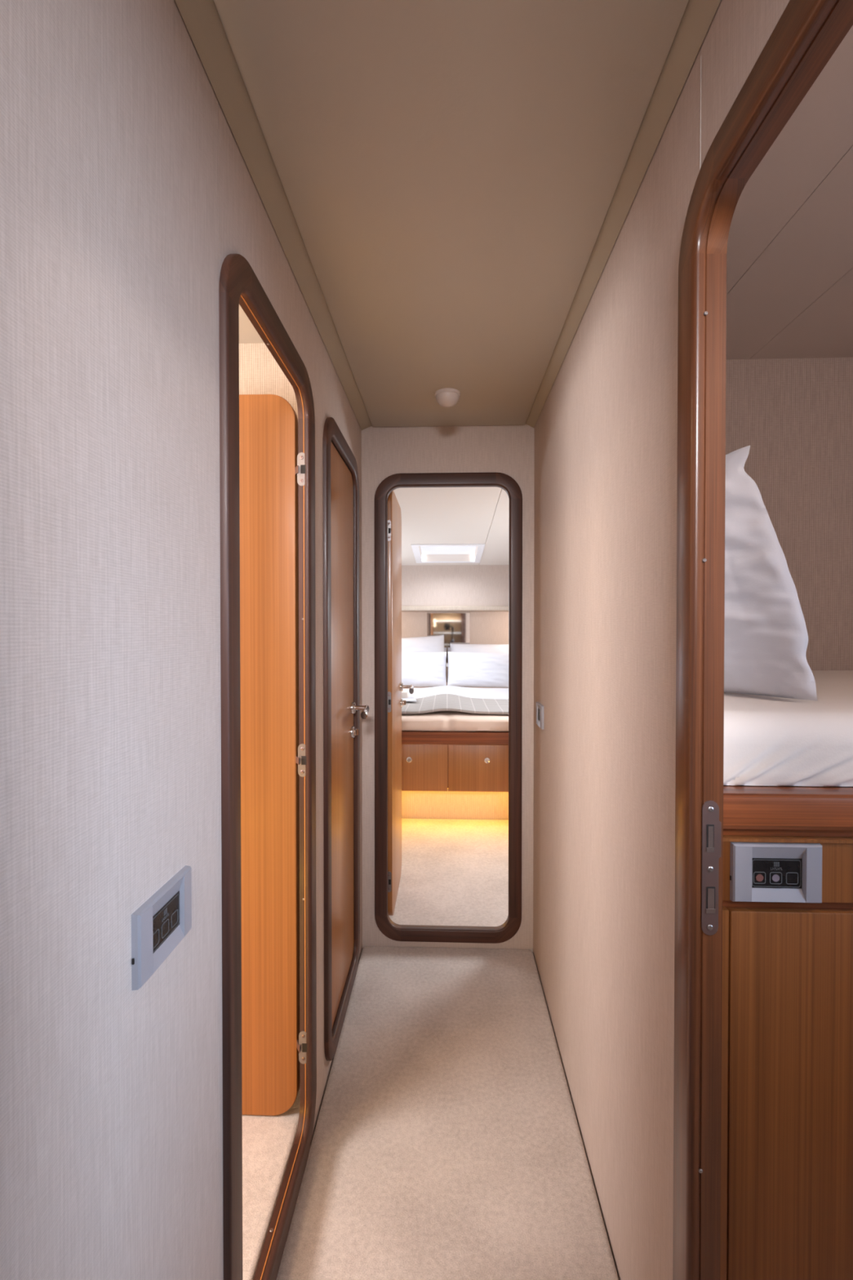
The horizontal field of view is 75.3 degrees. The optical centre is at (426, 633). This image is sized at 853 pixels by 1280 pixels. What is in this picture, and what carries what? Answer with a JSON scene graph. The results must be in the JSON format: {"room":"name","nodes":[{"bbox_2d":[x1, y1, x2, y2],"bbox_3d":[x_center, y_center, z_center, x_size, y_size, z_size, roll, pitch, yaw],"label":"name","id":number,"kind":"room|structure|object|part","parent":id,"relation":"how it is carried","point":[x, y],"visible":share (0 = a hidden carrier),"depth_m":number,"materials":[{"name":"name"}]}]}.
{"room":"ship interior","nodes":[
{"label":"ship interior","id":0,"kind":"room"},
{"bbox_2d":[0,0,362,1279],"bbox_3d":[-1.040,0.222,0.434,1.449,2.070,3.484,0,1,2],"label":"wall","id":1,"kind":"structure","parent":0,"point":[127,186],"depth_m":0.55,"materials":[{"name":"white paint"}]},
{"bbox_2d":[131,865,191,990],"bbox_3d":[-0.303,0.334,0.640,0.010,0.080,0.121,0,1,2],"label":"switch panel","id":2,"kind":"object","parent":1,"relation":"attached to","point":[164,919],"visible":1,"depth_m":0.63,"materials":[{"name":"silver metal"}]},
{"bbox_3d":[-0.302,0.334,0.640,0.001,0.041,0.068,0,1,2],"label":"control panel","id":3,"kind":"part","parent":2,"relation":"part of","materials":[{"name":"black plastic"}]},
{"bbox_2d":[218,253,316,1279],"bbox_3d":[-0.526,0.304,1.089,0.495,1.822,0.547,0,1,2],"label":"door","id":4,"kind":"structure","parent":1,"relation":"in","point":[267,453],"depth_m":1.31,"materials":[{"name":"brown wood"}]},
{"bbox_3d":[-0.303,-0.382,1.294,0.003,0.016,0.028,0,1,-31],"label":"hinge arm","id":5,"kind":"part","parent":4,"relation":"part of","materials":[{"name":"silver metal"}]},
{"bbox_3d":[-0.303,0.299,1.303,0.003,0.016,0.028,0,1,-31],"label":"hinge arm","id":6,"kind":"part","parent":4,"relation":"part of","materials":[{"name":"silver metal"}]},
{"bbox_3d":[-0.303,0.979,1.311,0.003,0.016,0.028,0,1,-31],"label":"hinge arm","id":7,"kind":"part","parent":4,"relation":"part of","materials":[{"name":"silver metal"}]},
{"bbox_2d":[174,0,372,430],"bbox_3d":[-0.295,-0.787,0.388,0.040,0.051,3.493,0,1,2],"label":"trim","id":8,"kind":"structure","parent":1,"relation":"attached to","point":[202,20],"depth_m":0.91,"materials":[{"name":"beige plastic"}]},
{"bbox_2d":[322,417,368,1060],"bbox_3d":[-0.248,0.296,1.752,0.104,1.822,0.552,0,1,2],"label":"door","id":9,"kind":"structure","parent":1,"relation":"in","point":[342,707],"depth_m":1.72,"materials":[{"name":"brown wood"}]},
{"bbox_3d":[-0.227,0.260,1.876,0.070,0.043,0.131,0,1,2],"label":"handle","id":10,"kind":"part","parent":9,"relation":"part of","materials":[{"name":"silver metal"}]},
{"bbox_2d":[238,304,263,343],"bbox_3d":[-1.041,-0.789,0.574,1.436,0.030,1.889,0,1,2],"label":"ceiling","id":11,"kind":"structure","parent":0,"point":[248,334],"depth_m":1.44,"materials":[{"name":"white paint"}]},
{"bbox_2d":[361,423,534,951],"bbox_3d":[0.130,0.216,2.142,2.600,2.041,0.018,0,1,2],"label":"wall","id":12,"kind":"structure","parent":0,"point":[508,450],"depth_m":2.13,"materials":[{"name":"beige paint"}]},
{"bbox_2d":[373,472,522,943],"bbox_3d":[0.091,0.287,2.371,0.577,1.818,0.494,0,1,2],"label":"door","id":13,"kind":"structure","parent":12,"relation":"in","point":[388,686],"depth_m":2.13,"materials":[{"name":"brown wood"}]},
{"bbox_3d":[-0.088,0.251,2.532,0.068,0.043,0.131,0,1,2],"label":"handle","id":14,"kind":"part","parent":13,"relation":"part of","materials":[{"name":"silver metal"}]},
{"bbox_2d":[213,0,688,426],"bbox_3d":[0.019,-0.787,0.375,0.585,0.030,3.490,0,1,2],"label":"ceiling","id":15,"kind":"structure","parent":0,"point":[450,171],"depth_m":0.90,"materials":[{"name":"beige paint"}]},
{"bbox_2d":[435,387,460,407],"bbox_3d":[0.069,-0.768,1.822,0.085,0.042,0.085,0,1,2],"label":"smoke detector","id":16,"kind":"object","parent":15,"relation":"attached to","point":[447,397],"visible":1,"depth_m":1.79,"materials":[{"name":"grey plastic"}]},
{"bbox_2d":[393,486,509,565],"bbox_3d":[0.182,-0.705,3.513,2.480,0.239,2.748,0,1,2],"label":"ceiling","id":17,"kind":"structure","parent":0,"point":[429,515],"depth_m":3.41,"materials":[{"name":"white paint"}]},
{"bbox_2d":[411,543,484,563],"bbox_3d":[0.171,-0.662,4.414,0.544,0.122,0.688,0,1,2],"label":"window","id":18,"kind":"structure","parent":17,"relation":"attached to","point":[433,553],"depth_m":4.61,"materials":[{"name":"white"}]},
{"bbox_2d":[420,546,475,554],"bbox_3d":[0.174,-0.696,4.413,0.471,0.054,0.624,0,1,2],"label":"blind","id":19,"kind":"object","parent":18,"relation":"attached to","point":[424,549],"depth_m":4.54,"materials":[{"name":"grey"}]},
{"bbox_2d":[401,564,508,606],"bbox_3d":[0.243,-0.482,5.154,2.480,0.476,0.530,0,1,2],"label":"wall","id":20,"kind":"structure","parent":0,"point":[428,584],"depth_m":4.89,"materials":[{"name":"beige fabric"}]},
{"bbox_2d":[401,605,508,611],"bbox_3d":[0.242,-0.226,5.147,2.480,0.036,0.550,0,1,2],"label":"ledge","id":21,"kind":"object","parent":20,"relation":"attached to","point":[420,608],"visible":0.3,"depth_m":4.88,"materials":[{"name":"beige fabric"}]},
{"bbox_2d":[401,611,508,682],"bbox_3d":[0.253,0.161,5.448,2.560,2.070,0.038,0,1,2],"label":"wall","id":22,"kind":"structure","parent":0,"point":[486,627],"depth_m":5.42,"materials":[{"name":"beige paint"}]},
{"bbox_2d":[426,612,470,666],"bbox_3d":[0.215,0.058,5.426,0.418,0.537,0.006,0,1,2],"label":"mirror","id":23,"kind":"object","parent":22,"relation":"attached to","point":[455,627],"visible":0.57,"depth_m":5.42,"materials":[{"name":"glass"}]},
{"bbox_2d":[310,949,619,1279],"bbox_3d":[0.082,1.252,2.214,3.800,0.046,7.600,0,1,2],"label":"floor","id":24,"kind":"structure","parent":0,"point":[362,949],"depth_m":1.40,"materials":[{"name":"brown"}]},
{"bbox_2d":[275,946,618,1279],"bbox_3d":[0.015,1.243,0.411,0.656,0.012,3.472,0,1,2],"label":"carpet","id":25,"kind":"object","parent":24,"relation":"on","point":[446,1144],"visible":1,"depth_m":1.33,"materials":[{"name":"beige carpet"}]},
{"bbox_2d":[533,0,852,1279],"bbox_3d":[1.000,0.216,0.893,1.269,2.070,2.414,0,1,2],"label":"wall","id":26,"kind":"structure","parent":0,"point":[606,468],"depth_m":1.14,"materials":[{"name":"beige paint"}]},
{"bbox_2d":[536,701,544,729],"bbox_3d":[0.400,0.289,1.957,0.010,0.080,0.121,0,1,2],"label":"switch panel","id":27,"kind":"object","parent":26,"relation":"attached to","point":[540,708],"visible":1,"depth_m":1.93,"materials":[{"name":"silver metal"}]},
{"bbox_3d":[0.400,0.289,1.957,0.001,0.041,0.068,0,1,2],"label":"control panel","id":28,"kind":"part","parent":27,"relation":"part of","materials":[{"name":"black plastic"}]},
{"bbox_2d":[525,0,720,427],"bbox_3d":[0.329,-0.787,0.365,0.032,0.051,3.493,0,1,2],"label":"trim","id":29,"kind":"structure","parent":26,"relation":"attached to","point":[697,18],"depth_m":0.91,"materials":[{"name":"beige plastic"}]},
{"bbox_2d":[672,0,852,1279],"bbox_3d":[0.361,0.311,0.508,0.043,1.822,0.553,0,1,2],"label":"door frame","id":30,"kind":"structure","parent":26,"relation":"in","point":[807,33],"depth_m":0.73,"materials":[{"name":"red wood"}]},
{"bbox_3d":[0.375,0.309,0.728,0.025,0.178,0.002,0,1,2],"label":"strike plate","id":31,"kind":"part","parent":30,"relation":"part of","materials":[{"name":"silver metal"}]},
{"bbox_2d":[726,25,852,359],"bbox_3d":[1.004,-0.781,0.629,1.241,0.012,1.910,0,1,2],"label":"ceiling","id":32,"kind":"structure","parent":0,"point":[789,262],"depth_m":1.10,"materials":[{"name":"white paint"}]},
{"bbox_3d":[0.005,1.194,2.566,3.281,0.061,5.800,0,1,2],"label":"floor","id":33,"kind":"structure","parent":0,"visible":0},
{"bbox_2d":[241,1088,300,1279],"bbox_3d":[-1.009,1.179,0.622,1.360,0.012,1.800,0,1,2],"label":"carpet","id":34,"kind":"object","parent":33,"relation":"on","point":[268,1140],"visible":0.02,"depth_m":1.20,"materials":[{"name":"beige carpet"}]},
{"bbox_2d":[388,818,508,926],"bbox_3d":[0.153,1.153,2.785,2.460,0.012,1.230,0,1,2],"label":"carpet","id":35,"kind":"object","parent":33,"relation":"on","point":[455,872],"visible":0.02,"depth_m":2.65,"materials":[{"name":"beige carpet"}]},
{"bbox_2d":[401,731,508,819],"bbox_3d":[0.186,0.854,4.328,2.050,0.572,2.178,0,1,2],"label":"base cabinet","id":36,"kind":"object","parent":33,"relation":"on","point":[446,775],"visible":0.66,"depth_m":3.26,"materials":[{"name":"brown wood"}]},
{"bbox_3d":[-0.102,0.746,3.263,0.033,0.033,0.005,0,1,2],"label":"knob","id":37,"kind":"part","parent":36,"relation":"part of","materials":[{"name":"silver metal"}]},
{"bbox_3d":[-0.377,0.793,3.285,1.003,0.276,0.018,0,1,2],"label":"drawer","id":38,"kind":"part","parent":36,"relation":"part of","materials":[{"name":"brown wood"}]},
{"bbox_2d":[401,682,508,732],"bbox_3d":[0.186,0.526,4.325,2.030,0.080,2.171,0,1,2],"label":"mattress","id":39,"kind":"object","parent":36,"relation":"on","point":[439,721],"visible":0.06,"depth_m":3.26,"materials":[{"name":"beige fabric"}]},
{"bbox_2d":[401,651,446,687],"bbox_3d":[-0.133,0.317,4.874,0.620,0.305,0.192,0,1,2],"label":"pillow","id":40,"kind":"object","parent":39,"relation":"on","point":[420,669],"visible":0.61,"depth_m":4.81,"materials":[{"name":"white fabric"}]},
{"bbox_2d":[401,635,446,679],"bbox_3d":[-0.145,0.244,5.164,0.664,0.456,0.203,0,1,2],"label":"pillow","id":41,"kind":"object","parent":39,"relation":"on","point":[428,643],"visible":0.27,"depth_m":5.13,"materials":[{"name":"white fabric"}]},
{"bbox_2d":[401,693,508,714],"bbox_3d":[0.164,0.471,3.739,2.010,0.042,0.745,0,1,2],"label":"blanket","id":42,"kind":"object","parent":39,"relation":"on","point":[441,702],"visible":0.3,"depth_m":3.60,"materials":[{"name":"white fabric"}]},
{"bbox_2d":[401,689,417,702],"bbox_3d":[-0.169,0.434,3.865,0.215,0.051,0.260,0,1,2],"label":"towel","id":43,"kind":"object","parent":42,"relation":"on","point":[405,695],"visible":0.36,"depth_m":3.86,"materials":[{"name":"white fabric"}]},
{"bbox_2d":[403,685,508,698],"bbox_3d":[0.187,0.467,4.346,1.990,0.033,0.781,0,1,2],"label":"duvet","id":44,"kind":"object","parent":39,"relation":"on","point":[471,692],"visible":0.36,"depth_m":4.37,"materials":[{"name":"white fabric"}]},
{"bbox_2d":[447,651,508,688],"bbox_3d":[0.488,0.319,4.840,0.615,0.312,0.190,0,1,2],"label":"pillow","id":45,"kind":"object","parent":39,"relation":"on","point":[465,669],"visible":0.91,"depth_m":4.78,"materials":[{"name":"white fabric"}]},
{"bbox_2d":[449,643,508,653],"bbox_3d":[0.539,0.280,5.159,0.643,0.366,0.200,0,1,2],"label":"pillow","id":46,"kind":"object","parent":39,"relation":"on","point":[491,648],"visible":0.19,"depth_m":5.14,"materials":[{"name":"white fabric"}]},
{"bbox_3d":[0.147,0.616,3.265,2.050,0.071,0.058,0,1,2],"label":"rail","id":47,"kind":"part","parent":36,"relation":"part of","materials":[{"name":"brown wood"}]},
{"bbox_3d":[0.649,0.793,3.247,1.044,0.276,0.018,0,1,2],"label":"drawer","id":48,"kind":"part","parent":36,"relation":"part of","materials":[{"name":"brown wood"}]},
{"bbox_3d":[0.356,0.746,3.246,0.033,0.033,0.005,0,1,2],"label":"knob","id":49,"kind":"part","parent":36,"relation":"part of","materials":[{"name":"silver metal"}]},
{"bbox_2d":[720,785,852,1279],"bbox_3d":[0.997,0.690,1.164,1.184,0.952,0.856,0,1,2],"label":"base cabinet","id":50,"kind":"object","parent":33,"relation":"on","point":[787,1141],"depth_m":0.76,"materials":[{"name":"brown wood"}]},
{"bbox_3d":[0.478,0.328,0.757,0.121,0.080,0.010,0,1,2],"label":"switch panel","id":51,"kind":"part","parent":50,"relation":"part of","materials":[{"name":"white plastic"}]},
{"bbox_3d":[0.478,0.328,0.757,0.068,0.041,0.001,0,1,2],"label":"control panel","id":52,"kind":"part","parent":50,"relation":"part of","materials":[{"name":"black plastic"}]},
{"bbox_2d":[723,670,852,786],"bbox_3d":[0.999,0.162,1.178,1.182,0.104,0.831,0,1,2],"label":"mattress","id":53,"kind":"object","parent":50,"relation":"on","point":[769,740],"visible":0.52,"depth_m":0.79,"materials":[{"name":"beige fabric"}]},
{"bbox_2d":[724,445,817,701],"bbox_3d":[0.494,-0.106,1.062,0.136,0.429,0.430,0,1,-34],"label":"pillow","id":54,"kind":"object","parent":53,"relation":"on","point":[766,639],"visible":0.31,"depth_m":0.93,"materials":[{"name":"white fabric"}]},
{"bbox_3d":[0.981,0.250,0.751,1.184,0.062,0.041,0,1,2],"label":"rail","id":55,"kind":"part","parent":50,"relation":"part of","materials":[{"name":"brown wood"}]}
]}

